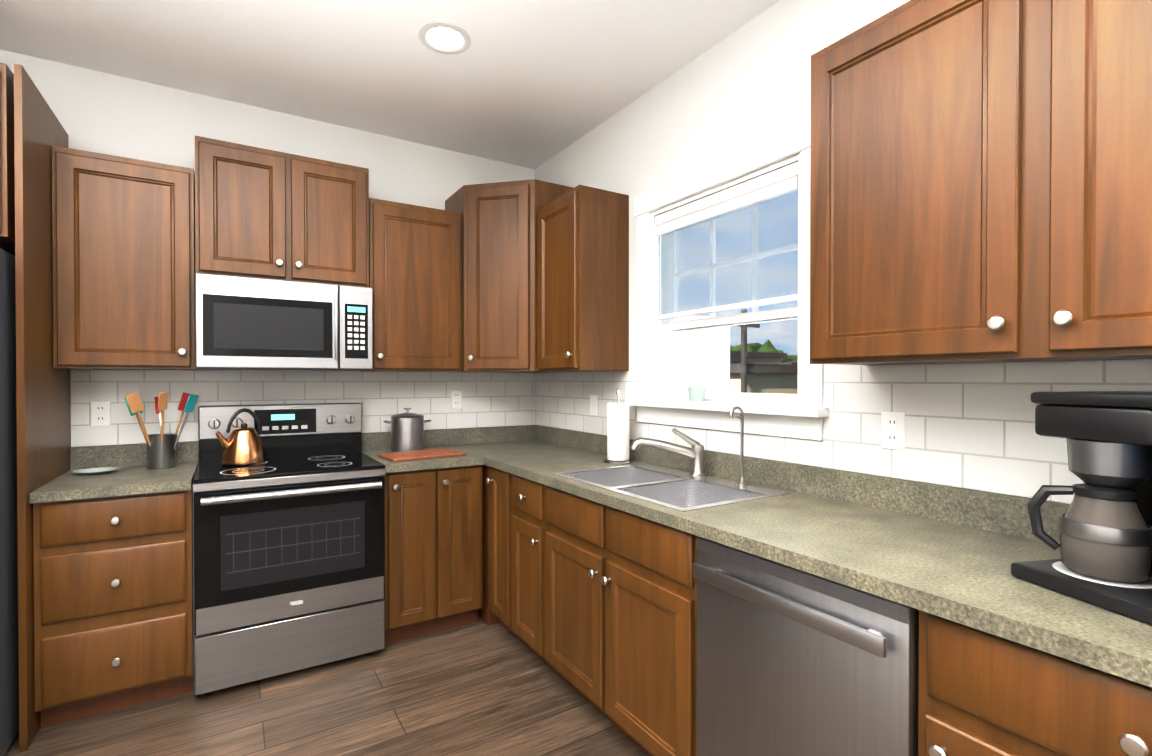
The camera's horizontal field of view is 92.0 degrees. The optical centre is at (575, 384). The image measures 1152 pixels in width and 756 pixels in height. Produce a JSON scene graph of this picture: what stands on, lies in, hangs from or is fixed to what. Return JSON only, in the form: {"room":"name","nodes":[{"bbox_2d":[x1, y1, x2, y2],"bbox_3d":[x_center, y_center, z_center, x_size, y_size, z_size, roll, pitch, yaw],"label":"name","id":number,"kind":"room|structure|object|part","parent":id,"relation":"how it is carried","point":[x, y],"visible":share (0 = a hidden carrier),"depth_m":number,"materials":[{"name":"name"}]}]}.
{"room":"kitchen","nodes":[
{"label":"kitchen","id":0,"kind":"room"},
{"bbox_2d":[0,49,534,456],"bbox_3d":[-1.914,-0.079,2.884,4.050,2.760,0.150,0,1,-32],"label":"wall","id":1,"kind":"structure","parent":0,"point":[103,113],"depth_m":2.83,"materials":[{"name":"paint"}]},
{"bbox_2d":[0,63,14,255],"bbox_3d":[-2.553,-0.826,1.978,0.911,0.608,0.699,0,1,-32],"label":"upper cabinet","id":2,"kind":"object","parent":1,"relation":"attached to","point":[7,205],"visible":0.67,"depth_m":1.97,"materials":[{"name":"brown wood"}]},
{"bbox_2d":[52,145,197,369],"bbox_3d":[-2.012,-0.525,2.520,0.480,0.914,0.354,0,1,-32],"label":"upper cabinet","id":3,"kind":"object","parent":1,"relation":"attached to","point":[123,239],"visible":1,"depth_m":2.40,"materials":[{"name":"brown wood"}]},
{"bbox_2d":[195,136,368,286],"bbox_3d":[-1.482,-0.824,2.847,0.758,0.626,0.354,0,1,-32],"label":"upper cabinet","id":4,"kind":"object","parent":1,"relation":"attached to","point":[266,213],"visible":1,"depth_m":2.70,"materials":[{"name":"brown wood"}]},
{"bbox_2d":[195,273,372,370],"bbox_3d":[-1.462,-0.285,2.819,0.757,0.428,0.432,0,1,-32],"label":"microwave","id":5,"kind":"object","parent":4,"relation":"attached to","point":[246,323],"visible":1,"depth_m":2.63,"materials":[{"name":"grey metal"}]},
{"bbox_2d":[71,370,534,446],"bbox_3d":[-1.304,0.163,3.174,2.370,0.470,0.006,0,1,-32],"label":"tile backsplash","id":6,"kind":"structure","parent":1,"relation":"attached to","point":[488,399],"depth_m":3.04,"materials":[{"name":"white tile"}]},
{"bbox_2d":[91,401,110,426],"bbox_3d":[-2.217,0.138,2.597,0.072,0.116,0.008,0,1,-32],"label":"electrical outlet","id":7,"kind":"object","parent":6,"relation":"attached to","point":[101,413],"visible":1,"depth_m":2.60,"materials":[{"name":"white plastic"}]},
{"bbox_2d":[451,390,461,408],"bbox_3d":[-0.752,0.096,3.508,0.072,0.116,0.008,0,1,-32],"label":"electrical outlet","id":8,"kind":"object","parent":6,"relation":"attached to","point":[456,399],"visible":1,"depth_m":3.50,"materials":[{"name":"white plastic"}]},
{"bbox_2d":[362,198,461,371],"bbox_3d":[-0.941,-0.531,3.187,0.508,0.914,0.354,0,1,-32],"label":"upper cabinet","id":9,"kind":"object","parent":1,"relation":"attached to","point":[415,267],"visible":1,"depth_m":3.06,"materials":[{"name":"brown wood"}]},
{"bbox_2d":[445,179,572,372],"bbox_3d":[-0.384,-0.608,3.371,0.629,1.066,0.628,0,1,-32],"label":"upper cabinet","id":10,"kind":"object","parent":1,"relation":"attached to","point":[499,277],"visible":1,"depth_m":3.13,"materials":[{"name":"brown wood"}]},
{"bbox_2d":[4,617,648,755],"bbox_3d":[-0.395,1.381,0.455,4.050,0.120,5.900,0,1,-32],"label":"floor","id":11,"kind":"structure","parent":0,"point":[480,687],"depth_m":2.20,"materials":[{"name":"brown wood"}]},
{"bbox_2d":[0,248,18,755],"bbox_3d":[-2.448,0.410,1.818,0.903,1.800,1.043,0,1,-32],"label":"refrigerator","id":12,"kind":"object","parent":11,"relation":"on","point":[9,687],"depth_m":1.98,"materials":[{"name":"grey"}]},
{"bbox_2d":[14,63,70,751],"bbox_3d":[-2.146,0.087,2.257,0.021,2.438,0.668,0,1,-32],"label":"panel","id":13,"kind":"object","parent":11,"relation":"on","point":[43,419],"visible":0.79,"depth_m":2.06,"materials":[{"name":"brown wood"}]},
{"bbox_2d":[33,489,193,727],"bbox_3d":[-1.934,0.867,2.406,0.480,0.875,0.649,0,1,-32],"label":"base cabinet","id":14,"kind":"object","parent":11,"relation":"on","point":[113,607],"visible":0.98,"depth_m":2.16,"materials":[{"name":"brown wood"}]},
{"bbox_2d":[29,441,198,503],"bbox_3d":[-1.938,0.358,2.409,0.481,0.139,0.635,0,1,-32],"label":"countertop","id":15,"kind":"structure","parent":14,"relation":"on","point":[133,477],"depth_m":2.36,"materials":[{"name":"laminate"}]},
{"bbox_2d":[72,467,119,474],"bbox_3d":[-2.099,0.382,2.438,0.160,0.014,0.160,0,1,-32],"label":"dish","id":16,"kind":"object","parent":15,"relation":"on","point":[95,471],"visible":1,"depth_m":2.45,"materials":[{"name":"grey ceramic"}]},
{"bbox_2d":[124,391,197,468],"bbox_3d":[-1.928,0.209,2.598,0.280,0.358,0.270,0,1,-32],"label":"utensil crock","id":17,"kind":"object","parent":15,"relation":"on","point":[161,450],"visible":1,"depth_m":2.56,"materials":[{"name":"silver metal"}]},
{"bbox_2d":[192,402,385,695],"bbox_3d":[-1.377,0.705,2.690,0.757,1.195,0.698,0,1,-32],"label":"stove","id":18,"kind":"object","parent":11,"relation":"on","point":[288,555],"visible":0.9,"depth_m":2.47,"materials":[{"name":"grey metal"}]},
{"bbox_2d":[216,408,266,465],"bbox_3d":[-1.615,0.249,2.690,0.211,0.268,0.190,0,1,-32],"label":"kettle","id":19,"kind":"object","parent":18,"relation":"on","point":[242,445],"visible":1,"depth_m":2.64,"materials":[{"name":"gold metal"}]},
{"bbox_2d":[384,465,482,643],"bbox_3d":[-0.860,0.862,3.075,0.514,0.875,0.649,0,1,-32],"label":"base cabinet","id":20,"kind":"object","parent":11,"relation":"on","point":[433,550],"visible":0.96,"depth_m":2.82,"materials":[{"name":"brown wood"}]},
{"bbox_2d":[362,429,480,472],"bbox_3d":[-0.868,0.353,3.060,0.492,0.139,0.658,0,1,-32],"label":"countertop","id":21,"kind":"structure","parent":20,"relation":"on","point":[373,444],"depth_m":3.22,"materials":[{"name":"laminate"}]},
{"bbox_2d":[383,407,430,451],"bbox_3d":[-0.969,0.258,3.204,0.253,0.249,0.188,0,1,-32],"label":"stock pot","id":22,"kind":"object","parent":21,"relation":"on","point":[407,430],"visible":0.88,"depth_m":3.13,"materials":[{"name":"silver metal"}]},
{"bbox_2d":[377,448,465,461],"bbox_3d":[-0.825,0.375,2.983,0.400,0.019,0.250,0,1,-38],"label":"cutting board","id":23,"kind":"object","parent":21,"relation":"on","point":[417,454],"visible":1,"depth_m":2.93,"materials":[{"name":"brown wood"}]},
{"bbox_2d":[478,465,500,624],"bbox_3d":[-0.379,0.859,3.406,0.596,0.875,0.596,0,1,-32],"label":"filler panel","id":24,"kind":"object","parent":11,"relation":"on","point":[486,615],"visible":0.07,"depth_m":3.02,"materials":[{"name":"brown wood"}]},
{"bbox_2d":[486,466,526,645],"bbox_3d":[-0.159,0.862,3.002,0.649,0.875,0.311,0,1,-32],"label":"base cabinet","id":25,"kind":"object","parent":11,"relation":"on","point":[500,496],"visible":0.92,"depth_m":2.82,"materials":[{"name":"brown wood"}]},
{"bbox_2d":[512,474,561,676],"bbox_3d":[0.014,0.865,2.724,0.649,0.875,0.336,0,1,-32],"label":"base cabinet","id":26,"kind":"object","parent":11,"relation":"on","point":[529,523],"visible":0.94,"depth_m":2.54,"materials":[{"name":"brown wood"}]},
{"bbox_2d":[546,486,698,755],"bbox_3d":[0.351,0.869,2.183,0.649,0.875,0.931,0,1,-32],"label":"base cabinet","id":27,"kind":"object","parent":11,"relation":"on","point":[621,620],"visible":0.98,"depth_m":1.93,"materials":[{"name":"brown wood"}]},
{"bbox_2d":[459,425,1151,687],"bbox_3d":[0.353,0.360,2.177,0.648,0.139,3.448,0,1,-32],"label":"countertop","id":28,"kind":"structure","parent":27,"relation":"on","point":[951,553],"depth_m":1.46,"materials":[{"name":"stone"}]},
{"bbox_2d":[603,390,633,463],"bbox_3d":[0.211,0.206,2.766,0.152,0.360,0.152,0,1,-32],"label":"paper towel holder","id":29,"kind":"object","parent":28,"relation":"on","point":[618,432],"visible":0.98,"depth_m":2.72,"materials":[{"name":"white paper"}]},
{"bbox_2d":[630,428,705,477],"bbox_3d":[0.389,0.285,2.334,0.280,0.204,0.200,0,1,-32],"label":"faucet","id":30,"kind":"object","parent":28,"relation":"on","point":[695,452],"visible":1,"depth_m":2.32,"materials":[{"name":"silver metal"}]},
{"bbox_2d":[551,463,790,511],"bbox_3d":[0.332,0.480,2.213,0.520,0.185,0.830,0,1,-32],"label":"sink","id":31,"kind":"object","parent":28,"relation":"in","point":[679,490],"visible":0.25,"depth_m":2.23,"materials":[{"name":"silver metal"}]},
{"bbox_2d":[730,406,746,485],"bbox_3d":[0.619,0.235,2.136,0.082,0.306,0.039,0,1,-20],"label":"tap","id":32,"kind":"object","parent":28,"relation":"on","point":[741,482],"visible":1,"depth_m":2.14,"materials":[{"name":"silver metal"}]},
{"bbox_2d":[1011,391,1151,624],"bbox_3d":[1.089,0.208,1.031,0.310,0.384,0.331,0,0,-12],"label":"coffee maker","id":33,"kind":"object","parent":28,"relation":"on","point":[1105,544],"visible":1,"depth_m":1.05,"materials":[{"name":"black plastic"}]},
{"bbox_2d":[693,537,918,755],"bbox_3d":[0.753,0.876,1.523,0.660,0.872,0.605,0,1,-32],"label":"dishwasher","id":34,"kind":"object","parent":11,"relation":"on","point":[791,661],"visible":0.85,"depth_m":1.33,"materials":[{"name":"grey metal"}]},
{"bbox_2d":[918,610,1151,755],"bbox_3d":[1.092,0.879,0.992,0.649,0.875,0.646,0,1,-32],"label":"base cabinet","id":35,"kind":"object","parent":11,"relation":"on","point":[982,693],"visible":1,"depth_m":0.97,"materials":[{"name":"brown wood"}]},
{"bbox_2d":[0,0,779,168],"bbox_3d":[-0.395,-1.499,0.431,4.050,0.120,5.900,0,1,-32],"label":"ceiling","id":36,"kind":"structure","parent":0,"point":[533,84],"depth_m":2.46,"materials":[{"name":"paint"}]},
{"bbox_2d":[418,22,470,53],"bbox_3d":[-0.550,-1.465,2.337,0.216,0.040,0.216,0,1,-32],"label":"recessed light","id":37,"kind":"object","parent":36,"relation":"in","point":[442,38],"visible":0.98,"depth_m":2.33,"materials":[{"name":"grey plastic"}]},
{"bbox_2d":[535,0,1151,503],"bbox_3d":[1.261,-0.067,1.473,0.150,2.760,5.600,0,1,-32],"label":"wall","id":38,"kind":"structure","parent":0,"point":[743,86],"depth_m":2.39,"materials":[{"name":"paint"}]},
{"bbox_2d":[537,185,628,371],"bbox_3d":[0.013,-0.529,2.994,0.354,0.914,0.426,0,1,-32],"label":"upper cabinet","id":39,"kind":"object","parent":38,"relation":"attached to","point":[582,278],"visible":1,"depth_m":2.84,"materials":[{"name":"brown wood"}]},
{"bbox_2d":[625,398,829,440],"bbox_3d":[0.589,0.133,2.394,0.130,0.124,1.090,0,1,-32],"label":"window sill","id":40,"kind":"structure","parent":38,"relation":"attached to","point":[797,421],"depth_m":2.24,"materials":[{"name":"white wood"}]},
{"bbox_2d":[688,387,706,401],"bbox_3d":[0.529,0.044,2.433,0.082,0.062,0.082,0,1,-32],"label":"cup","id":41,"kind":"object","parent":40,"relation":"on","point":[696,394],"visible":1,"depth_m":2.40,"materials":[{"name":"green glass"}]},
{"bbox_2d":[635,118,823,406],"bbox_3d":[0.650,-0.436,2.427,0.173,1.022,1.064,0,1,-32],"label":"window","id":42,"kind":"structure","parent":38,"relation":"in","point":[784,144],"depth_m":2.41,"materials":[{"name":"white"}]},
{"bbox_2d":[655,162,797,348],"bbox_3d":[0.617,-0.497,2.406,0.054,0.653,0.812,0,1,-32],"label":"window blinds","id":43,"kind":"object","parent":42,"relation":"attached to","point":[775,184],"visible":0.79,"depth_m":2.34,"materials":[{"name":"white plastic"}]},
{"bbox_3d":[0.678,-0.382,2.445,0.066,0.887,0.820,0,1,-32],"label":"window sash","id":44,"kind":"part","parent":42,"relation":"part of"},
{"bbox_2d":[535,360,1151,503],"bbox_3d":[0.666,0.112,2.282,0.006,0.352,3.600,0,1,-32],"label":"tile backsplash","id":45,"kind":"structure","parent":38,"relation":"attached to","point":[970,426],"depth_m":1.66,"materials":[{"name":"white tile"}]},
{"bbox_2d":[590,395,596,414],"bbox_3d":[0.100,0.118,3.179,0.008,0.116,0.072,0,1,-32],"label":"outlet","id":46,"kind":"object","parent":45,"relation":"attached to","point":[593,404],"visible":1,"depth_m":3.17,"materials":[{"name":"white plastic"}]},
{"bbox_2d":[881,412,904,449],"bbox_3d":[0.993,0.145,1.744,0.008,0.116,0.072,0,1,-32],"label":"outlet","id":47,"kind":"object","parent":45,"relation":"attached to","point":[892,430],"visible":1,"depth_m":1.74,"materials":[{"name":"white plastic"}]},
{"bbox_2d":[810,0,1151,364],"bbox_3d":[1.093,-0.515,1.258,0.354,0.914,1.095,0,1,-32],"label":"upper cabinet","id":48,"kind":"object","parent":38,"relation":"attached to","point":[980,181],"visible":1,"depth_m":1.26,"materials":[{"name":"brown wood"}]},
{"label":"outside","id":49,"kind":"structure","parent":0,"visible":0},
{"bbox_2d":[676,309,797,393],"bbox_3d":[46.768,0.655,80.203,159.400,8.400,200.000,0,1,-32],"label":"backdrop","id":50,"kind":"structure","parent":49,"point":[690,368],"depth_m":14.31,"materials":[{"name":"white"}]},
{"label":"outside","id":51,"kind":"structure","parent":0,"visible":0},
{"bbox_2d":[730,339,797,360],"bbox_3d":[13.560,1.501,71.644,60.241,14.747,56.316,0,1,-32],"label":"trees","id":52,"kind":"object","parent":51,"point":[768,349],"depth_m":54.33,"materials":[{"name":"green plant"}]}
]}

